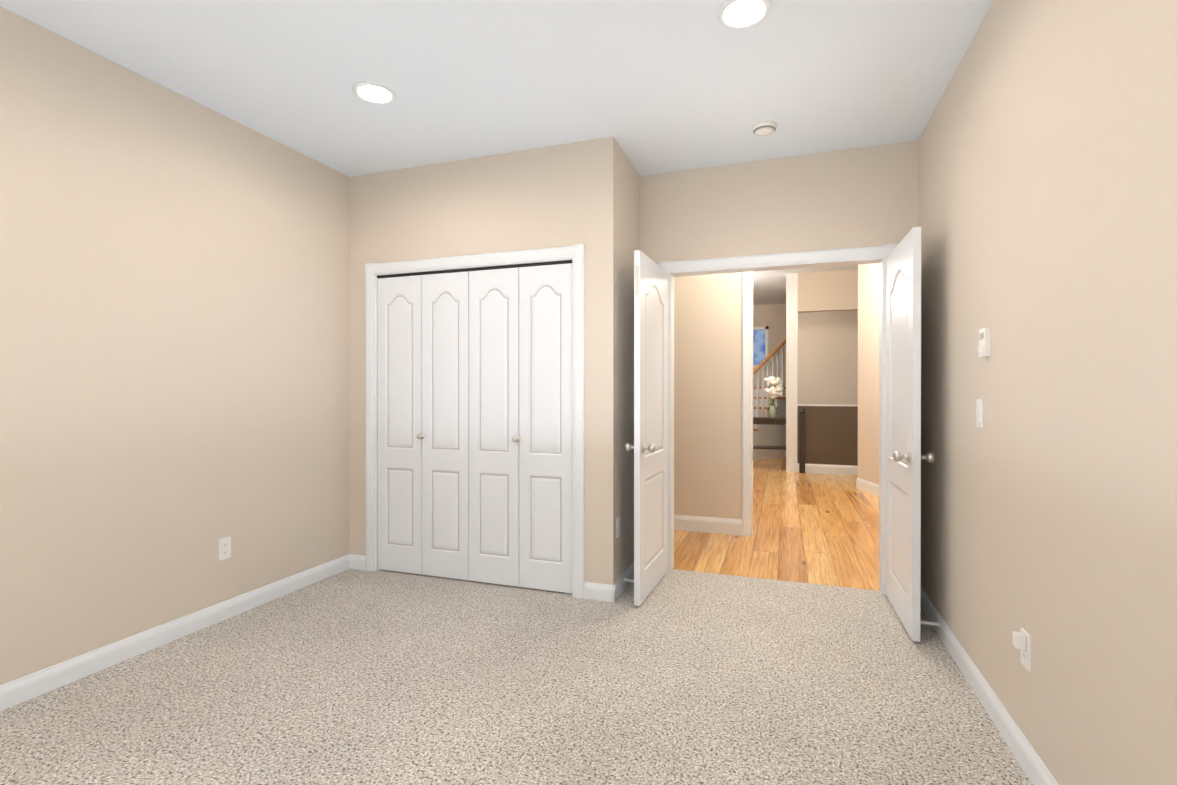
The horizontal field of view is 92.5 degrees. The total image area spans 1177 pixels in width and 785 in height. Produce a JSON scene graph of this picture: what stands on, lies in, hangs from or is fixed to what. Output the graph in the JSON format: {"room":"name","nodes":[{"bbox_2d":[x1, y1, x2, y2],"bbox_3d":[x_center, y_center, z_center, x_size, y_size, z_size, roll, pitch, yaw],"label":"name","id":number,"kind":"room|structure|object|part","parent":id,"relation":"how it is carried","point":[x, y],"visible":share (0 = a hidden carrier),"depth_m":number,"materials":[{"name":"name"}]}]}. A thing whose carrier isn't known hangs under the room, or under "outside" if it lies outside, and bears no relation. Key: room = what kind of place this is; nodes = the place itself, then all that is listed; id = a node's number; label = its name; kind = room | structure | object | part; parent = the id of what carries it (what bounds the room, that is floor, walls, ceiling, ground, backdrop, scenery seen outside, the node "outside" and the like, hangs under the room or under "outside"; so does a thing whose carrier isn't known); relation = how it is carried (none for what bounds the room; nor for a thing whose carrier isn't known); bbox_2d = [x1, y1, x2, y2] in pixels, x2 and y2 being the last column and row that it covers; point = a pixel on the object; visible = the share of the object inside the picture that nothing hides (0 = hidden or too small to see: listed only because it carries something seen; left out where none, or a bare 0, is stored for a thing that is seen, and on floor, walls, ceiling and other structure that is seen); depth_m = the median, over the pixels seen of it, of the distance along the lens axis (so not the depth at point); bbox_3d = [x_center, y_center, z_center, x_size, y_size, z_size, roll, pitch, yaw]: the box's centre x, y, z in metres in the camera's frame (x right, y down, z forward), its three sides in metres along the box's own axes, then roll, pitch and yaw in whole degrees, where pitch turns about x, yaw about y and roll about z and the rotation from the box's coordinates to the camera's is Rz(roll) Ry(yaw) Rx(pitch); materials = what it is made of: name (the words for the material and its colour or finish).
{"room":"empty bedroom","nodes":[
{"label":"empty bedroom","id":0,"kind":"room"},
{"bbox_2d":[0,6,349,684],"bbox_3d":[-2.261,-0.133,2.379,0.120,2.715,4.833,0,0,19],"label":"wall","id":1,"kind":"structure","parent":0,"point":[174,336],"depth_m":2.69,"materials":[{"name":"beige paint"}]},
{"bbox_2d":[0,554,349,711],"bbox_3d":[-2.303,1.178,2.057,0.015,0.095,3.949,0,0,19],"label":"baseboard","id":2,"kind":"structure","parent":1,"relation":"attached to","point":[30,686],"depth_m":2.68,"materials":[{"name":"white wood"}]},
{"bbox_2d":[218,536,230,560],"bbox_3d":[-1.964,0.842,3.045,0.007,0.115,0.070,0,0,19],"label":"outlet","id":3,"kind":"object","parent":1,"relation":"attached to","point":[224,548],"visible":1,"depth_m":3.04,"materials":[{"name":"white plastic"}]},
{"bbox_2d":[349,136,618,584],"bbox_3d":[-0.739,-0.138,3.663,1.913,2.715,0.120,0,0,19],"label":"wall","id":4,"kind":"structure","parent":0,"point":[513,201],"depth_m":3.48,"materials":[{"name":"beige paint"}]},
{"bbox_2d":[350,554,365,569],"bbox_3d":[-1.596,1.171,3.894,0.147,0.095,0.015,0,0,19],"label":"baseboard","id":5,"kind":"structure","parent":4,"relation":"attached to","point":[358,562],"depth_m":3.89,"materials":[{"name":"white wood"}]},
{"bbox_2d":[377,260,571,277],"bbox_3d":[-0.763,-0.790,3.639,1.433,0.016,0.038,0,0,19],"label":"trim","id":6,"kind":"structure","parent":4,"relation":"attached to","point":[480,268],"depth_m":3.60,"materials":[{"name":"black"}]},
{"bbox_2d":[365,244,584,597],"bbox_3d":[-0.754,0.205,3.669,1.457,2.030,0.121,0,0,19],"label":"door frame","id":7,"kind":"structure","parent":4,"relation":"attached to","point":[376,423],"depth_m":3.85,"materials":[{"name":"white wood"}]},
{"bbox_2d":[378,263,571,592],"bbox_3d":[-0.773,0.216,3.619,1.422,1.988,0.075,0,0,19],"label":"bifold closet door","id":8,"kind":"structure","parent":4,"relation":"in","point":[474,425],"depth_m":3.61,"materials":[{"name":"white wood"}]},
{"bbox_3d":[-1.111,0.289,3.720,0.038,0.038,0.045,0,0,19],"label":"knob","id":9,"kind":"part","parent":8,"relation":"part of","materials":[{"name":"silver metal"}]},
{"bbox_3d":[-0.451,0.290,3.491,0.038,0.038,0.045,0,0,19],"label":"knob","id":10,"kind":"part","parent":8,"relation":"part of","materials":[{"name":"silver metal"}]},
{"bbox_2d":[584,582,615,601],"bbox_3d":[0.065,1.173,3.317,0.192,0.095,0.015,0,0,19],"label":"baseboard","id":11,"kind":"structure","parent":4,"relation":"attached to","point":[597,591],"depth_m":3.31,"materials":[{"name":"white wood"}]},
{"bbox_2d":[0,0,993,176],"bbox_3d":[-0.501,-1.548,1.763,3.847,0.120,4.833,0,0,19],"label":"ceiling","id":12,"kind":"structure","parent":0,"point":[651,87],"depth_m":2.60,"materials":[{"name":"white paint"}]},
{"bbox_2d":[352,82,396,104],"bbox_3d":[-1.066,-1.488,2.809,0.208,0.006,0.208,0,0,19],"label":"recessed light","id":13,"kind":"object","parent":12,"relation":"in","point":[374,93],"visible":1,"depth_m":2.80,"materials":[{"name":"white"}]},
{"bbox_2d":[717,0,771,29],"bbox_3d":[0.609,-1.486,2.207,0.208,0.006,0.208,0,0,19],"label":"recessed light","id":14,"kind":"object","parent":12,"relation":"in","point":[738,14],"visible":1,"depth_m":2.21,"materials":[{"name":"white"}]},
{"bbox_2d":[752,121,776,135],"bbox_3d":[0.988,-1.476,3.166,0.136,0.036,0.136,0,0,19],"label":"smoke detector","id":15,"kind":"object","parent":12,"relation":"attached to","point":[764,128],"visible":1,"depth_m":3.13,"materials":[{"name":"white plastic"}]},
{"bbox_2d":[0,568,1031,784],"bbox_3d":[-0.511,1.277,1.744,3.847,0.100,4.773,0,0,19],"label":"floor carpet","id":16,"kind":"object","parent":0,"point":[350,676],"depth_m":2.26,"materials":[{"name":"beige carpet"}]},
{"bbox_2d":[619,146,639,577],"bbox_3d":[0.233,-0.138,3.730,0.120,2.715,0.644,0,0,19],"label":"wall","id":17,"kind":"structure","parent":0,"point":[629,210],"depth_m":3.57,"materials":[{"name":"beige paint"}]},
{"bbox_2d":[616,517,619,537],"bbox_3d":[0.181,0.811,3.391,0.007,0.115,0.070,0,0,19],"label":"outlet","id":18,"kind":"object","parent":17,"relation":"attached to","point":[617,527],"visible":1,"depth_m":3.37,"materials":[{"name":"white plastic"}]},
{"bbox_2d":[612,562,633,600],"bbox_3d":[0.255,1.172,3.592,0.015,0.095,0.659,0,0,19],"label":"baseboard","id":19,"kind":"structure","parent":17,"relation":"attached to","point":[621,585],"depth_m":3.45,"materials":[{"name":"white wood"}]},
{"bbox_2d":[674,272,750,535],"bbox_3d":[-0.860,-0.287,5.611,4.774,3.000,0.120,0,0,19],"label":"wall","id":20,"kind":"structure","parent":0,"point":[708,395],"depth_m":4.89,"materials":[{"name":"beige paint"}]},
{"bbox_2d":[674,515,741,535],"bbox_3d":[-0.915,1.145,5.564,4.704,0.135,0.015,0,0,19],"label":"baseboard","id":21,"kind":"structure","parent":20,"relation":"attached to","point":[727,526],"depth_m":4.88,"materials":[{"name":"white wood"}]},
{"bbox_2d":[742,272,752,535],"bbox_3d":[1.363,-0.284,4.830,0.086,2.998,0.139,0,0,19],"label":"door frame","id":22,"kind":"structure","parent":20,"relation":"attached to","point":[747,327],"depth_m":4.77,"materials":[{"name":"white wood"}]},
{"bbox_2d":[753,304,785,386],"bbox_3d":[3.511,-0.309,11.758,9.000,3.000,0.200,0,0,19],"label":"wall","id":23,"kind":"structure","parent":0,"point":[770,315],"depth_m":11.56,"materials":[{"name":"beige paint"}]},
{"bbox_2d":[753,326,767,367],"bbox_3d":[3.172,-0.935,11.799,1.130,0.850,0.100,0,0,19],"label":"window","id":24,"kind":"structure","parent":23,"relation":"in","point":[765,328],"depth_m":11.58,"materials":[{"name":"white wood"}]},
{"bbox_2d":[673,458,879,590],"bbox_3d":[2.150,1.255,7.844,9.000,0.100,8.497,0,0,19],"label":"floor","id":25,"kind":"structure","parent":0,"point":[817,528],"depth_m":4.70,"materials":[{"name":"brown wood"}]},
{"bbox_2d":[753,376,785,466],"bbox_3d":[2.787,0.469,9.005,0.790,1.462,0.370,0,0,19],"label":"console table","id":26,"kind":"object","parent":25,"relation":"on","point":[773,392],"visible":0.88,"depth_m":8.88,"materials":[{"name":"brown wood"}]},
{"bbox_2d":[764,376,782,417],"bbox_3d":[2.934,0.070,8.940,0.291,0.662,0.221,0,0,19],"label":"plant","id":27,"kind":"object","parent":26,"relation":"on","point":[774,391],"depth_m":8.90,"materials":[{"name":"white plant"}]},
{"bbox_2d":[753,339,785,459],"bbox_3d":[2.949,-0.019,10.468,2.220,2.428,0.920,0,0,-31],"label":"stair rail","id":28,"kind":"object","parent":25,"relation":"on","point":[768,435],"visible":0.25,"depth_m":10.19,"materials":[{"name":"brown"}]},
{"bbox_2d":[786,273,797,471],"bbox_3d":[3.098,-0.298,8.593,0.160,3.000,0.150,0,0,19],"label":"post","id":29,"kind":"object","parent":25,"relation":"on","point":[791,356],"visible":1,"depth_m":8.52,"materials":[{"name":"white wood"}]},
{"bbox_2d":[799,409,805,472],"bbox_3d":[3.191,0.723,8.416,0.100,0.960,0.100,0,0,19],"label":"newel post","id":30,"kind":"object","parent":25,"relation":"on","point":[802,415],"visible":1,"depth_m":8.38,"materials":[{"name":"brown wood"}]},
{"bbox_2d":[640,140,918,264],"bbox_3d":[1.175,-0.138,3.680,1.694,2.715,0.120,0,0,19],"label":"wall","id":31,"kind":"structure","parent":0,"point":[822,201],"depth_m":3.59,"materials":[{"name":"beige paint"}]},
{"bbox_2d":[625,250,667,605],"bbox_3d":[0.398,0.201,3.509,0.179,2.015,0.668,0,0,21],"label":"french door","id":32,"kind":"structure","parent":31,"relation":"in","point":[650,447],"depth_m":3.40,"materials":[{"name":"white wood"}]},
{"bbox_3d":[0.250,0.319,3.279,0.072,0.062,0.062,0,0,21],"label":"knob","id":33,"kind":"part","parent":32,"relation":"part of","materials":[{"name":"silver metal"}]},
{"bbox_2d":[635,265,638,294],"bbox_3d":[0.276,-0.636,3.195,0.020,0.170,0.002,0,0,20],"label":"bolt","id":34,"kind":"object","parent":32,"relation":"attached to","point":[636,279],"visible":1,"depth_m":3.19,"materials":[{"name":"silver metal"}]},
{"bbox_3d":[0.349,0.319,3.240,0.072,0.062,0.062,0,0,21],"label":"knob","id":35,"kind":"part","parent":32,"relation":"part of","materials":[{"name":"silver metal"}]},
{"bbox_2d":[659,244,896,594],"bbox_3d":[1.185,0.165,3.669,1.444,2.110,0.139,0,0,19],"label":"door frame","id":36,"kind":"structure","parent":31,"relation":"attached to","point":[884,251],"depth_m":3.57,"materials":[{"name":"white wood"}]},
{"bbox_2d":[886,227,933,641],"bbox_3d":[1.698,0.202,3.058,0.179,2.015,0.668,0,0,18],"label":"french door","id":37,"kind":"structure","parent":31,"relation":"in","point":[904,457],"depth_m":2.92,"materials":[{"name":"white wood"}]},
{"bbox_3d":[1.564,0.321,2.818,0.072,0.062,0.062,0,0,18],"label":"knob","id":38,"kind":"part","parent":37,"relation":"part of","materials":[{"name":"silver metal"}]},
{"bbox_3d":[1.666,0.321,2.786,0.072,0.062,0.062,0,0,18],"label":"knob","id":39,"kind":"part","parent":37,"relation":"part of","materials":[{"name":"silver metal"}]},
{"bbox_2d":[753,265,857,304],"bbox_3d":[2.160,-1.855,7.861,9.000,0.120,8.437,0,0,19],"label":"ceiling","id":40,"kind":"structure","parent":0,"point":[769,286],"depth_m":9.23,"materials":[{"name":"white paint"}]},
{"bbox_2d":[797,406,857,465],"bbox_3d":[4.097,0.703,8.223,1.972,1.000,0.100,0,0,19],"label":"wall","id":41,"kind":"structure","parent":0,"point":[831,435],"depth_m":8.35,"materials":[{"name":"brown paint"}]},
{"bbox_2d":[797,404,857,405],"bbox_3d":[4.096,0.191,8.222,1.975,0.025,0.124,0,0,19],"label":"trim","id":42,"kind":"structure","parent":41,"relation":"on","point":[826,405],"depth_m":8.36,"materials":[{"name":"white wood"}]},
{"bbox_2d":[797,463,857,474],"bbox_3d":[4.078,1.136,8.170,1.972,0.135,0.015,0,0,19],"label":"baseboard","id":43,"kind":"structure","parent":41,"relation":"attached to","point":[833,469],"depth_m":8.34,"materials":[{"name":"white wood"}]},
{"bbox_2d":[797,310,857,404],"bbox_3d":[4.418,-0.301,9.389,2.132,3.000,0.120,0,0,19],"label":"wall","id":44,"kind":"structure","parent":0,"point":[827,367],"depth_m":9.46,"materials":[{"name":"beige paint"}]},
{"bbox_2d":[798,269,857,312],"bbox_3d":[4.100,-1.507,8.225,1.972,0.580,0.120,0,0,19],"label":"wall","id":45,"kind":"structure","parent":0,"point":[824,291],"depth_m":8.36,"materials":[{"name":"beige paint"}]},
{"bbox_2d":[858,263,878,483],"bbox_3d":[3.440,-0.285,5.045,0.120,3.000,4.107,0,0,0],"label":"wall","id":46,"kind":"structure","parent":0,"point":[868,372],"depth_m":6.83,"materials":[{"name":"beige paint"}]},
{"bbox_2d":[856,478,878,495],"bbox_3d":[3.372,1.147,5.051,0.015,0.135,4.107,0,0,0],"label":"baseboard","id":47,"kind":"structure","parent":46,"relation":"attached to","point":[868,486],"depth_m":6.82,"materials":[{"name":"white wood"}]},
{"bbox_2d":[918,0,1176,784],"bbox_3d":[1.259,-0.129,1.157,0.120,2.715,4.833,0,0,19],"label":"wall","id":48,"kind":"structure","parent":0,"point":[1047,190],"depth_m":1.61,"materials":[{"name":"beige paint"}]},
{"bbox_2d":[920,621,939,626],"bbox_3d":[1.711,1.163,2.845,0.100,0.028,0.027,0,0,19],"label":"door stop","id":49,"kind":"object","parent":48,"relation":"attached to","point":[937,623],"visible":0.73,"depth_m":2.83,"materials":[{"name":"white plastic"}]},
{"bbox_2d":[976,399,982,427],"bbox_3d":[1.581,0.085,2.283,0.010,0.115,0.070,0,0,19],"label":"light switch","id":50,"kind":"object","parent":48,"relation":"attached to","point":[979,413],"visible":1,"depth_m":2.27,"materials":[{"name":"white plastic"}]},
{"bbox_2d":[978,327,990,361],"bbox_3d":[1.546,-0.185,2.204,0.024,0.130,0.072,0,0,19],"label":"thermostat","id":51,"kind":"object","parent":48,"relation":"attached to","point":[984,348],"visible":1,"depth_m":2.18,"materials":[{"name":"white plastic"}]},
{"bbox_2d":[920,588,1058,784],"bbox_3d":[1.195,1.181,1.183,0.015,0.095,4.593,0,0,19],"label":"baseboard","id":52,"kind":"structure","parent":48,"relation":"attached to","point":[1032,765],"depth_m":2.10,"materials":[{"name":"white wood"}]},
{"bbox_2d":[1012,628,1030,671],"bbox_3d":[1.417,0.841,1.850,0.034,0.115,0.070,0,0,19],"label":"outlet","id":53,"kind":"object","parent":48,"relation":"attached to","point":[1025,660],"depth_m":1.83,"materials":[{"name":"white plastic"}]},
{"bbox_3d":[1.414,0.814,1.851,0.028,0.046,0.038,0,0,19],"label":"electrical outlet with plug on the right wall","id":54,"kind":"part","parent":53,"relation":"part of","materials":[{"name":"white plastic"}]},
{"label":"outside","id":55,"kind":"structure","parent":0,"visible":0},
{"bbox_2d":[753,330,764,364],"bbox_3d":[3.313,-0.936,12.205,1.930,1.650,0.020,0,0,19],"label":"sky","id":56,"kind":"structure","parent":55,"point":[758,347],"depth_m":12.08,"materials":[{"name":"blue"}]}
]}

